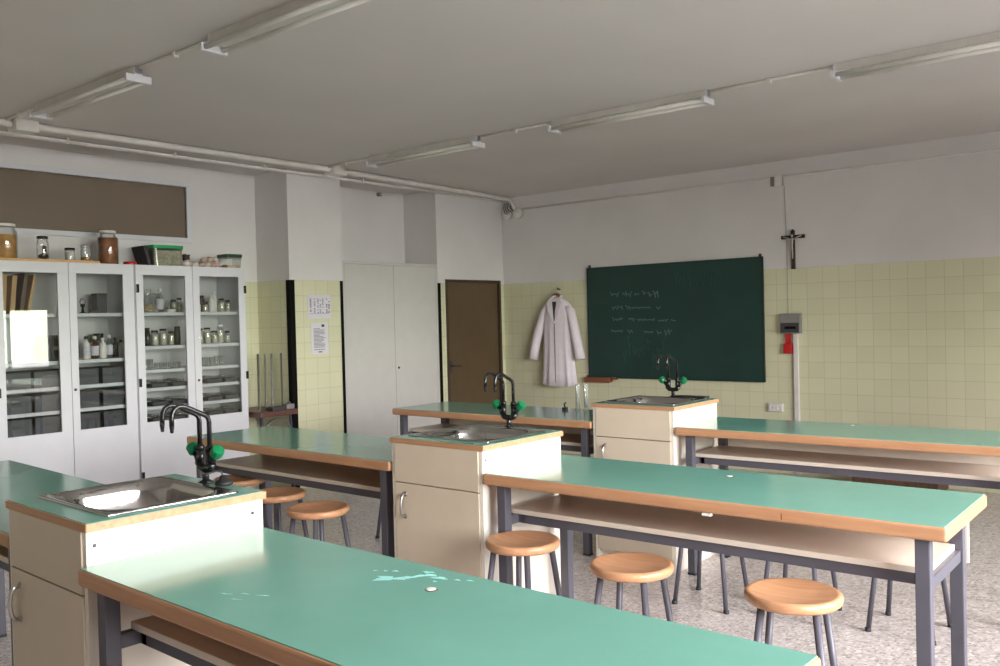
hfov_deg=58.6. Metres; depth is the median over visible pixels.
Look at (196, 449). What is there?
tap
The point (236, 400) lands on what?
shelf
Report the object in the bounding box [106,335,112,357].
bottle
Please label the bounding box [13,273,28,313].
wooden board
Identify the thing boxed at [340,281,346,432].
trim
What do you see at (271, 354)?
tube
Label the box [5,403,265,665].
sink
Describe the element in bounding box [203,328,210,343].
lidded jar
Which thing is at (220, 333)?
lidded jar
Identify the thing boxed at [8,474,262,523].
countertop
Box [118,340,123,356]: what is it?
bottle
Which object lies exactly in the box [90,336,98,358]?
bottle
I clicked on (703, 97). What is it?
ceiling lamp
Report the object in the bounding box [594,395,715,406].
countertop
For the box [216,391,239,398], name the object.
tray
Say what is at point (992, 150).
conduit
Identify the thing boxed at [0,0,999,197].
ceiling
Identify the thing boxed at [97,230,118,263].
jar
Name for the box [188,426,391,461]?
countertop
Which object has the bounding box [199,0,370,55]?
ceiling lamp
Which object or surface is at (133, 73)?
ceiling lamp
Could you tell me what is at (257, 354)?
tube
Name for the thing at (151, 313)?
shelf
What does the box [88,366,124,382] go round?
storage bin
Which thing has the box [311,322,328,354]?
notice sheet
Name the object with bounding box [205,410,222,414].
tray
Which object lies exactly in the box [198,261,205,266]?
shell
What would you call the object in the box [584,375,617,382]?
ledge
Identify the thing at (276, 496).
wooden stool
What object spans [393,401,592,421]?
countertop
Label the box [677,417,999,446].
countertop
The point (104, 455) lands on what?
display cabinet
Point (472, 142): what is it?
ceiling lamp
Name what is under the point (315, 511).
wooden stool
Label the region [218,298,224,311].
lidded jar
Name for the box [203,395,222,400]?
tray
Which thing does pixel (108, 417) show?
storage bin
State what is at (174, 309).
dishes
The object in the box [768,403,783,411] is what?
wall socket
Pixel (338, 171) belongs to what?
junction box
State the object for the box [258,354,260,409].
tube
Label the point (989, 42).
ceiling lamp
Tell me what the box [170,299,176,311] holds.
lidded jar
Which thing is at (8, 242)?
jar
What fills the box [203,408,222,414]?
tray
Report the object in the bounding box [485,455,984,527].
countertop
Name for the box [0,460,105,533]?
countertop
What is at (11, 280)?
wooden board
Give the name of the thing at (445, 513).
sink
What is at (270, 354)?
tube
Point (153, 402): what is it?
tray
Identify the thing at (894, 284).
wall
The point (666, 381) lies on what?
tap
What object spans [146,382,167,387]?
tray
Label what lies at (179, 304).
lidded jar
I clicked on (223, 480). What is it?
plug
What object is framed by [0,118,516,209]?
conduit
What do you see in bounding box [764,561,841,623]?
wooden stool
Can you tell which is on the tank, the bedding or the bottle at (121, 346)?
the bedding
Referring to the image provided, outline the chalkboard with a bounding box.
[586,254,765,381]
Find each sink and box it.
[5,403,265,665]
[37,476,237,516]
[389,372,562,594]
[408,424,545,442]
[591,355,718,572]
[604,395,705,404]
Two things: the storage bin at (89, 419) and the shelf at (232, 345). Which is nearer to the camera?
the storage bin at (89, 419)
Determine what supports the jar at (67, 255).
on the wooden plank
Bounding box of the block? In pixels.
[267,406,284,410]
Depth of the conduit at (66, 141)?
7.87 m
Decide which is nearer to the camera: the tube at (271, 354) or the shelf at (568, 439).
the shelf at (568, 439)
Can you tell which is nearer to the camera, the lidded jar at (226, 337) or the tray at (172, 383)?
the tray at (172, 383)
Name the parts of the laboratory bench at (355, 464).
leg, leg, frame rail, leg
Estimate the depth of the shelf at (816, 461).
5.01 m
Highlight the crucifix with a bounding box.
[781,229,804,268]
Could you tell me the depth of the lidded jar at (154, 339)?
7.68 m
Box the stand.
[79,298,85,312]
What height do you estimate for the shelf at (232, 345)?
0.028 m
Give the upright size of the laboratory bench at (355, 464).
0.902 m
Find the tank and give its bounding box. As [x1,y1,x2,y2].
[146,245,182,265]
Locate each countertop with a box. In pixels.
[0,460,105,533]
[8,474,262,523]
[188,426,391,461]
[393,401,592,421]
[393,424,559,445]
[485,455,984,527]
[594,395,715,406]
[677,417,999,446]
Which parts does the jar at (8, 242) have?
lid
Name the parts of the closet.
door, door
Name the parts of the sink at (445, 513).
handle, panel, door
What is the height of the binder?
0.170 m
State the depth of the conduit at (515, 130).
6.92 m
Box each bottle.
[82,336,90,358]
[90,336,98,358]
[99,338,106,357]
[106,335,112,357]
[113,337,118,357]
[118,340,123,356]
[156,288,163,311]
[208,296,214,311]
[212,291,216,311]
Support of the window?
in the wall at (301, 229)
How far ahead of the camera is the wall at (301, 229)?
8.76 m
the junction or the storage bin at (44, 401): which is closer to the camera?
the storage bin at (44, 401)
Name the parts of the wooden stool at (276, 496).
leg, leg, seat, leg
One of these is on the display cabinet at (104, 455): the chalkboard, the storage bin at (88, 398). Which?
the storage bin at (88, 398)
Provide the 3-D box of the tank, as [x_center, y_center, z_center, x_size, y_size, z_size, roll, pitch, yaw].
[-2.936,-0.665,7.742,0.240,0.178,0.290,-1,1,40]
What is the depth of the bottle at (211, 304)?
8.12 m
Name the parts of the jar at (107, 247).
lid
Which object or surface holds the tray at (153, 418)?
on the display cabinet at (160, 453)
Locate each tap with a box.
[159,403,224,483]
[483,372,525,427]
[657,355,686,396]
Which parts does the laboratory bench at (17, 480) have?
leg, frame rail, leg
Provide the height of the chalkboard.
1.280 m
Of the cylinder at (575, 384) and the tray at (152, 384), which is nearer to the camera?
the cylinder at (575, 384)
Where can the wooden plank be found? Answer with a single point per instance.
(1, 258)
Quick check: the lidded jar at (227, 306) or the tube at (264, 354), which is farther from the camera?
the tube at (264, 354)
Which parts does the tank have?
lid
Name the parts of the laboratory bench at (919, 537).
leg, rail, leg, frame rail, panel, leg, rail, leg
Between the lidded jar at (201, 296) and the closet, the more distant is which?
the closet
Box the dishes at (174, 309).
[165,308,175,311]
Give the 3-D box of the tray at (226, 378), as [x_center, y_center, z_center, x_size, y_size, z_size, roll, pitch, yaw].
[-2.557,0.411,8.241,0.280,0.068,0.150,-1,1,40]
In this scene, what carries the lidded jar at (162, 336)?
on the display cabinet at (160, 453)
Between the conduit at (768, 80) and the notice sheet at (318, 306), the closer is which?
the conduit at (768, 80)
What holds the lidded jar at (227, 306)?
on the display cabinet at (160, 453)
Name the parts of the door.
handle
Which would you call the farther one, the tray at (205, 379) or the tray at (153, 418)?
the tray at (205, 379)
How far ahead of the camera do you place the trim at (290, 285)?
8.53 m
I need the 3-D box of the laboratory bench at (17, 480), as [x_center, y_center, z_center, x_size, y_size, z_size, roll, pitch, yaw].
[-2.124,1.129,3.887,1.892,0.902,0.630,-1,1,43]
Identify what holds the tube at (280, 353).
on the side table
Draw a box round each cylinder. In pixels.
[575,384,580,409]
[583,384,588,409]
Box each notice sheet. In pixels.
[307,295,330,318]
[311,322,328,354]
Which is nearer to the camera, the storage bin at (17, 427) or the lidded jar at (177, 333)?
the storage bin at (17, 427)
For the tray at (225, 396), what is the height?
0.035 m
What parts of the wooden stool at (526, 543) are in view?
leg, leg, seat, leg, leg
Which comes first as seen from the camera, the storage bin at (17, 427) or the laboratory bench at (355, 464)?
the laboratory bench at (355, 464)
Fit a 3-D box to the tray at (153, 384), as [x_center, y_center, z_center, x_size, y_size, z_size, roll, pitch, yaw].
[-3.009,0.431,7.694,0.280,0.068,0.150,-1,1,40]
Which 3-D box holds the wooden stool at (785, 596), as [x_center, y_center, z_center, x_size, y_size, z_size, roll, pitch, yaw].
[0.981,1.187,2.965,0.331,0.663,0.330,-1,1,28]
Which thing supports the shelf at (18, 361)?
attached to the display cabinet at (104, 455)
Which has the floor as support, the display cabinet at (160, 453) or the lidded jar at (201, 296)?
the display cabinet at (160, 453)
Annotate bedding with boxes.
[148,250,180,265]
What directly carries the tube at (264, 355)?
on the side table
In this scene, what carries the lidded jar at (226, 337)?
on the display cabinet at (160, 453)
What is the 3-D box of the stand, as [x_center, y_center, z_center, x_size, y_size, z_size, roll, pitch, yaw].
[-3.396,-0.221,7.250,0.060,0.124,0.059,-1,1,40]
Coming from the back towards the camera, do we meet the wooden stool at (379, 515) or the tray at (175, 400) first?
the tray at (175, 400)
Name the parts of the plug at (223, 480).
chain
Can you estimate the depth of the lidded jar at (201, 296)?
8.15 m
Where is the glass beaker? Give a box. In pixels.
[147,293,160,311]
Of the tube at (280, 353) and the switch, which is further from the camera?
the switch
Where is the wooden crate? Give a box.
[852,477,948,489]
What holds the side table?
on the floor
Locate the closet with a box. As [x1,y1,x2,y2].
[342,260,440,436]
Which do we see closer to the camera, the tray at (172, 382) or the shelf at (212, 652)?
the shelf at (212, 652)
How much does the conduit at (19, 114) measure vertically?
0.030 m
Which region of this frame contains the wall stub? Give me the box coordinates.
[376,192,394,196]
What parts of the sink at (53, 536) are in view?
handle, panel, door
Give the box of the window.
[0,161,191,242]
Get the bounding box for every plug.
[204,470,232,486]
[783,334,792,353]
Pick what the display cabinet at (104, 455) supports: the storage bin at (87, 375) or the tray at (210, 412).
the storage bin at (87, 375)
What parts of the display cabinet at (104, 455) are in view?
door, panel, door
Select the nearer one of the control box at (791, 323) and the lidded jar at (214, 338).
the lidded jar at (214, 338)
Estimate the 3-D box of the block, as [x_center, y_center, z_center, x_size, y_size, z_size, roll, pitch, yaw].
[-2.091,0.705,8.321,0.100,0.035,0.140,-1,1,40]
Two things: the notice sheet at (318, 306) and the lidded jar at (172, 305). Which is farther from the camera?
the notice sheet at (318, 306)
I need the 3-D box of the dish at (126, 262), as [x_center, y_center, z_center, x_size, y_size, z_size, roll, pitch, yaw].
[-3.103,-0.582,7.475,0.104,0.030,0.104,-1,1,40]
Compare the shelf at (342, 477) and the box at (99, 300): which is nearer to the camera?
the shelf at (342, 477)
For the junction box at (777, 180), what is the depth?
8.68 m
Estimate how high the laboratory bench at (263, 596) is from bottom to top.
0.904 m
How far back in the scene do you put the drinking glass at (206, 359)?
8.07 m
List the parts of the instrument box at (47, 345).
lid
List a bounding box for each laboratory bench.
[0,460,105,665]
[78,527,820,665]
[187,426,394,557]
[392,401,593,555]
[483,455,986,665]
[675,417,999,575]
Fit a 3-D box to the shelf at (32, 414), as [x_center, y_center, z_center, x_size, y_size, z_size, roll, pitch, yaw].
[-3.531,0.617,7.128,0.386,0.028,1.054,-1,1,40]
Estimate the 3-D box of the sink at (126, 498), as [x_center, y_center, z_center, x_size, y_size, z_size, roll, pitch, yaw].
[-1.224,0.625,3.016,0.536,0.169,0.471,-1,1,40]
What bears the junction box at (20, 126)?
attached to the ceiling
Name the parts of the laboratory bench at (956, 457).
leg, rail, leg, frame rail, panel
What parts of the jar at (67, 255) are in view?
lid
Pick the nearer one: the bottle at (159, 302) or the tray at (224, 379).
the bottle at (159, 302)
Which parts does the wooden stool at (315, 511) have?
leg, leg, seat, leg, leg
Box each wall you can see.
[0,143,505,487]
[501,131,999,492]
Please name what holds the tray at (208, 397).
on the display cabinet at (160, 453)
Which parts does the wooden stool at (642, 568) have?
leg, leg, seat, leg, leg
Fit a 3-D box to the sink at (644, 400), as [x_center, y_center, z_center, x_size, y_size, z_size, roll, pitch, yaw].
[1.026,0.523,5.881,0.524,0.169,0.457,-1,1,40]
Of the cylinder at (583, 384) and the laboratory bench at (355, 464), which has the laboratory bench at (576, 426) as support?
the cylinder at (583, 384)
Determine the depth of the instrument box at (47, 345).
6.98 m
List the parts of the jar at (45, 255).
lid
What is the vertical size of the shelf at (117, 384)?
0.028 m
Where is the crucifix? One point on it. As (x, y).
(792, 237)
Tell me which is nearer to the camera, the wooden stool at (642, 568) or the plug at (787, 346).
the wooden stool at (642, 568)
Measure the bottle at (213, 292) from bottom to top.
0.190 m
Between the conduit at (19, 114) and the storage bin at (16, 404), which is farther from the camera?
the storage bin at (16, 404)
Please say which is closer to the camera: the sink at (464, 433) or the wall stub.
the sink at (464, 433)
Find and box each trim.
[286,280,299,487]
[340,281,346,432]
[438,283,443,423]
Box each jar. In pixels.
[0,223,17,257]
[36,236,48,258]
[64,248,74,259]
[80,245,91,260]
[92,333,104,343]
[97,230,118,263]
[145,328,150,345]
[150,330,158,345]
[159,329,166,344]
[168,331,173,344]
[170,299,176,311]
[174,326,180,344]
[176,298,181,311]
[200,295,204,311]
[202,302,207,311]
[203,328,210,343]
[211,331,217,342]
[216,325,223,342]
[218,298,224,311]
[224,331,229,342]
[225,300,229,311]
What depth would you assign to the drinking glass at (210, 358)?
8.11 m
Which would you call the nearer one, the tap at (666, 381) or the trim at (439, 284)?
the tap at (666, 381)
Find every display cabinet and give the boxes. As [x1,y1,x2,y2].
[0,260,139,483]
[133,265,250,487]
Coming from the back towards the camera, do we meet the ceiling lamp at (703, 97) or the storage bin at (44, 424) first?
the storage bin at (44, 424)
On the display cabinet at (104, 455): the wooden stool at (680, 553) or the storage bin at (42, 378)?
the storage bin at (42, 378)
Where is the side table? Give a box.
[248,406,297,486]
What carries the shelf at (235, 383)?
attached to the display cabinet at (160, 453)
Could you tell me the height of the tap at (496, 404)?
0.296 m
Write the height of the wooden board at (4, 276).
0.302 m
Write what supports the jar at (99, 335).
on the display cabinet at (104, 455)
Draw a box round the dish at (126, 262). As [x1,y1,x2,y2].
[123,261,136,264]
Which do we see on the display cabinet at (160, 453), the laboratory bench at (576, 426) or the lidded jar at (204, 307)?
the lidded jar at (204, 307)
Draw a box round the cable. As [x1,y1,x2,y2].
[784,188,787,293]
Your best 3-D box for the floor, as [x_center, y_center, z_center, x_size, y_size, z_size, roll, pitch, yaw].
[-0.265,1.606,4.111,9.676,0.150,11.507,-1,1,40]
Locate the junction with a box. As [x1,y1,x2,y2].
[502,203,522,219]
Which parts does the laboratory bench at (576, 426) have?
leg, leg, frame rail, panel, leg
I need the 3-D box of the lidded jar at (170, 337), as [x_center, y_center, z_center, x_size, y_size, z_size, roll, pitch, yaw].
[-2.889,0.045,7.828,0.054,0.120,0.054,-1,1,40]
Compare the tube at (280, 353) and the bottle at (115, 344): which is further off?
the tube at (280, 353)
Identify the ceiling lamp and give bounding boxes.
[27,65,151,119]
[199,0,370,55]
[365,135,484,167]
[547,89,713,133]
[830,31,999,81]
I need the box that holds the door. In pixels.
[445,279,502,403]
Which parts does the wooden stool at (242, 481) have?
seat, leg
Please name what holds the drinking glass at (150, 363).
on the display cabinet at (160, 453)
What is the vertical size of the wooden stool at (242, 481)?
0.663 m
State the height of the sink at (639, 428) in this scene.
1.320 m
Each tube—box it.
[257,354,259,410]
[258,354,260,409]
[264,354,266,409]
[264,355,267,409]
[270,354,272,403]
[271,354,273,405]
[280,353,282,405]
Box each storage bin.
[6,371,30,389]
[6,395,31,414]
[7,417,31,437]
[16,392,59,412]
[22,369,59,387]
[24,414,60,434]
[50,390,99,407]
[52,367,98,384]
[58,411,99,429]
[84,387,125,405]
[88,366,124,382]
[96,408,125,426]
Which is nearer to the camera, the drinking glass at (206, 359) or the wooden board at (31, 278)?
the wooden board at (31, 278)
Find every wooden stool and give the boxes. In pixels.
[213,474,270,528]
[259,487,308,537]
[286,501,350,547]
[375,499,380,538]
[485,530,562,596]
[589,552,673,621]
[672,547,747,614]
[744,578,843,665]
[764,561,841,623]
[865,577,950,645]
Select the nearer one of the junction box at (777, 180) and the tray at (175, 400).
the tray at (175, 400)
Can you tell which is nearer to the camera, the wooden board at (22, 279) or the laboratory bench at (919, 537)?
the laboratory bench at (919, 537)
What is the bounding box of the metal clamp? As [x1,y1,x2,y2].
[282,401,294,408]
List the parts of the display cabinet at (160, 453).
door, panel, door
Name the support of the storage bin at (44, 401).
on the display cabinet at (104, 455)
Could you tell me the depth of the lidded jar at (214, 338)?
8.14 m
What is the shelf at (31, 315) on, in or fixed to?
attached to the display cabinet at (104, 455)
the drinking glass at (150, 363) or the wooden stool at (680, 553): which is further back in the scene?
the drinking glass at (150, 363)
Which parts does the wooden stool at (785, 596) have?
leg, leg, seat, leg, leg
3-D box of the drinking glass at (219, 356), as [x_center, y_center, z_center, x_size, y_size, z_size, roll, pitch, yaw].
[-2.567,0.248,8.198,0.042,0.085,0.042,-1,1,40]
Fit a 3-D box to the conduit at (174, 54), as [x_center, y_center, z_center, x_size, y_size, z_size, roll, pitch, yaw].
[-1.743,-1.494,4.786,0.740,0.030,0.030,-1,1,40]
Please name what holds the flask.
on the display cabinet at (160, 453)
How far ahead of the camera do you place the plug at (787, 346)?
8.67 m
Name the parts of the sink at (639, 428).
handle, panel, door, rubber strip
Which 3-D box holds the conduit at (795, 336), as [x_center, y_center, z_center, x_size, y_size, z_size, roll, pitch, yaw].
[2.888,0.692,8.661,0.044,1.375,0.028,-1,1,40]
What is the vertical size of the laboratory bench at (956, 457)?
0.904 m
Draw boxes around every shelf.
[0,545,8,563]
[4,313,122,318]
[5,357,123,366]
[6,382,124,393]
[7,404,125,418]
[131,615,279,665]
[144,312,237,315]
[145,342,238,349]
[146,364,239,372]
[146,381,239,391]
[147,398,240,409]
[216,454,392,491]
[409,423,593,446]
[512,494,954,572]
[696,445,999,481]
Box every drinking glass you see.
[148,359,152,368]
[204,357,208,365]
[209,357,213,364]
[214,356,217,364]
[218,355,222,364]
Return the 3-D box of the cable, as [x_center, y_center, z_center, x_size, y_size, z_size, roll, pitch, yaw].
[2.792,-0.809,8.696,0.019,1.240,0.005,-1,1,40]
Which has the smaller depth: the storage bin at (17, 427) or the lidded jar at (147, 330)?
the storage bin at (17, 427)
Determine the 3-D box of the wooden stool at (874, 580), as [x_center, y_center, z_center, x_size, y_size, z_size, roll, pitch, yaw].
[2.024,1.138,4.417,0.331,0.663,0.330,-1,1,41]
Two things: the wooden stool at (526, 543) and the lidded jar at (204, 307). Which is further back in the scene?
the lidded jar at (204, 307)
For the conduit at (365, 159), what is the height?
0.030 m
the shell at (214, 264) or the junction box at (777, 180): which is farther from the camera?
the junction box at (777, 180)
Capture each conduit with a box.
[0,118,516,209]
[0,131,502,201]
[5,107,34,120]
[138,40,207,69]
[327,158,368,167]
[480,122,550,137]
[512,149,999,210]
[710,66,832,92]
[793,334,800,474]
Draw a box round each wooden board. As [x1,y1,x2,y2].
[2,274,6,313]
[6,275,16,313]
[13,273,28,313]
[23,275,35,313]
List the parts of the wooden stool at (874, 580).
leg, leg, leg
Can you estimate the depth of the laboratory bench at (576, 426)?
6.56 m
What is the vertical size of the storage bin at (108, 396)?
0.128 m
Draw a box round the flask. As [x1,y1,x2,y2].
[144,289,157,312]
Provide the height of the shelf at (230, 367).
0.028 m
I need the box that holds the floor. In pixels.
[0,452,999,665]
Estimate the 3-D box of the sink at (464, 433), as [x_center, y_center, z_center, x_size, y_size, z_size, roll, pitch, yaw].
[-0.112,0.575,4.414,0.524,0.169,0.458,-1,1,40]
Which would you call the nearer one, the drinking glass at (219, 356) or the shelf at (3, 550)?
the shelf at (3, 550)
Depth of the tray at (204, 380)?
8.01 m
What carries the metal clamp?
on the side table
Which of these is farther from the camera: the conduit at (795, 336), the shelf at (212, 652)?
the conduit at (795, 336)
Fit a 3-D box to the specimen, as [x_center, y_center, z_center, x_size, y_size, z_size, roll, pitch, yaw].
[-2.792,-0.644,7.922,0.108,0.119,0.107,-1,1,8]
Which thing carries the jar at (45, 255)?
on the wooden plank
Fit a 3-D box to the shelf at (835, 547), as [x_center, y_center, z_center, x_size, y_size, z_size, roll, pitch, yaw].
[0.851,0.789,3.626,1.740,0.022,0.380,-1,1,39]
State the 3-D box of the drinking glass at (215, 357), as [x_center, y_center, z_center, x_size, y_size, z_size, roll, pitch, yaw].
[-2.599,0.250,8.160,0.042,0.085,0.042,-1,1,40]
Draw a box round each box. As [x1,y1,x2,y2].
[8,118,38,134]
[35,335,58,360]
[91,293,106,312]
[217,254,241,267]
[325,166,347,176]
[770,175,782,186]
[780,313,801,333]
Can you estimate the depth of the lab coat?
10.29 m
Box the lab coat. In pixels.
[529,294,584,386]
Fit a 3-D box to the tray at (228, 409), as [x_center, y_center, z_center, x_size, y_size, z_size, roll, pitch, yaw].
[-2.549,0.706,8.245,0.280,0.068,0.150,-1,1,40]
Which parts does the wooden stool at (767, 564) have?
leg, leg, leg, leg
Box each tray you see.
[146,379,167,387]
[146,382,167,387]
[147,397,168,406]
[147,413,168,421]
[155,378,186,385]
[155,381,186,385]
[156,396,186,403]
[158,411,187,418]
[202,375,221,383]
[202,378,221,383]
[203,392,222,400]
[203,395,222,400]
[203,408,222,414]
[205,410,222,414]
[212,406,239,413]
[215,374,238,381]
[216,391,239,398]
[218,394,239,398]
[222,377,238,381]
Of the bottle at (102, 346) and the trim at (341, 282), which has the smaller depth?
the bottle at (102, 346)
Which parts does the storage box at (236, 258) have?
lid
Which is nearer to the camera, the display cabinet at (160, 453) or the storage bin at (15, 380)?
the storage bin at (15, 380)
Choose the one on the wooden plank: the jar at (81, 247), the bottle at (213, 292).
the jar at (81, 247)
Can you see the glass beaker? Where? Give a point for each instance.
(148, 294)
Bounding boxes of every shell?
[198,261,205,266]
[210,262,217,266]
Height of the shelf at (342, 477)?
0.022 m
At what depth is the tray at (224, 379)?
8.14 m
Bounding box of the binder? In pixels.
[131,245,151,264]
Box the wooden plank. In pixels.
[0,257,99,262]
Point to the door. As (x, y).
(473, 307)
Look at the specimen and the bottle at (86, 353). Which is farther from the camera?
the specimen
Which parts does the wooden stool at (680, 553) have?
leg, leg, leg, leg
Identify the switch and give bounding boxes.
[784,326,795,328]
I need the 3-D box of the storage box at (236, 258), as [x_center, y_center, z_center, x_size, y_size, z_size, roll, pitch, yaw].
[-2.499,-0.659,8.239,0.176,0.128,0.170,-1,1,40]
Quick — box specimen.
[181,254,192,265]

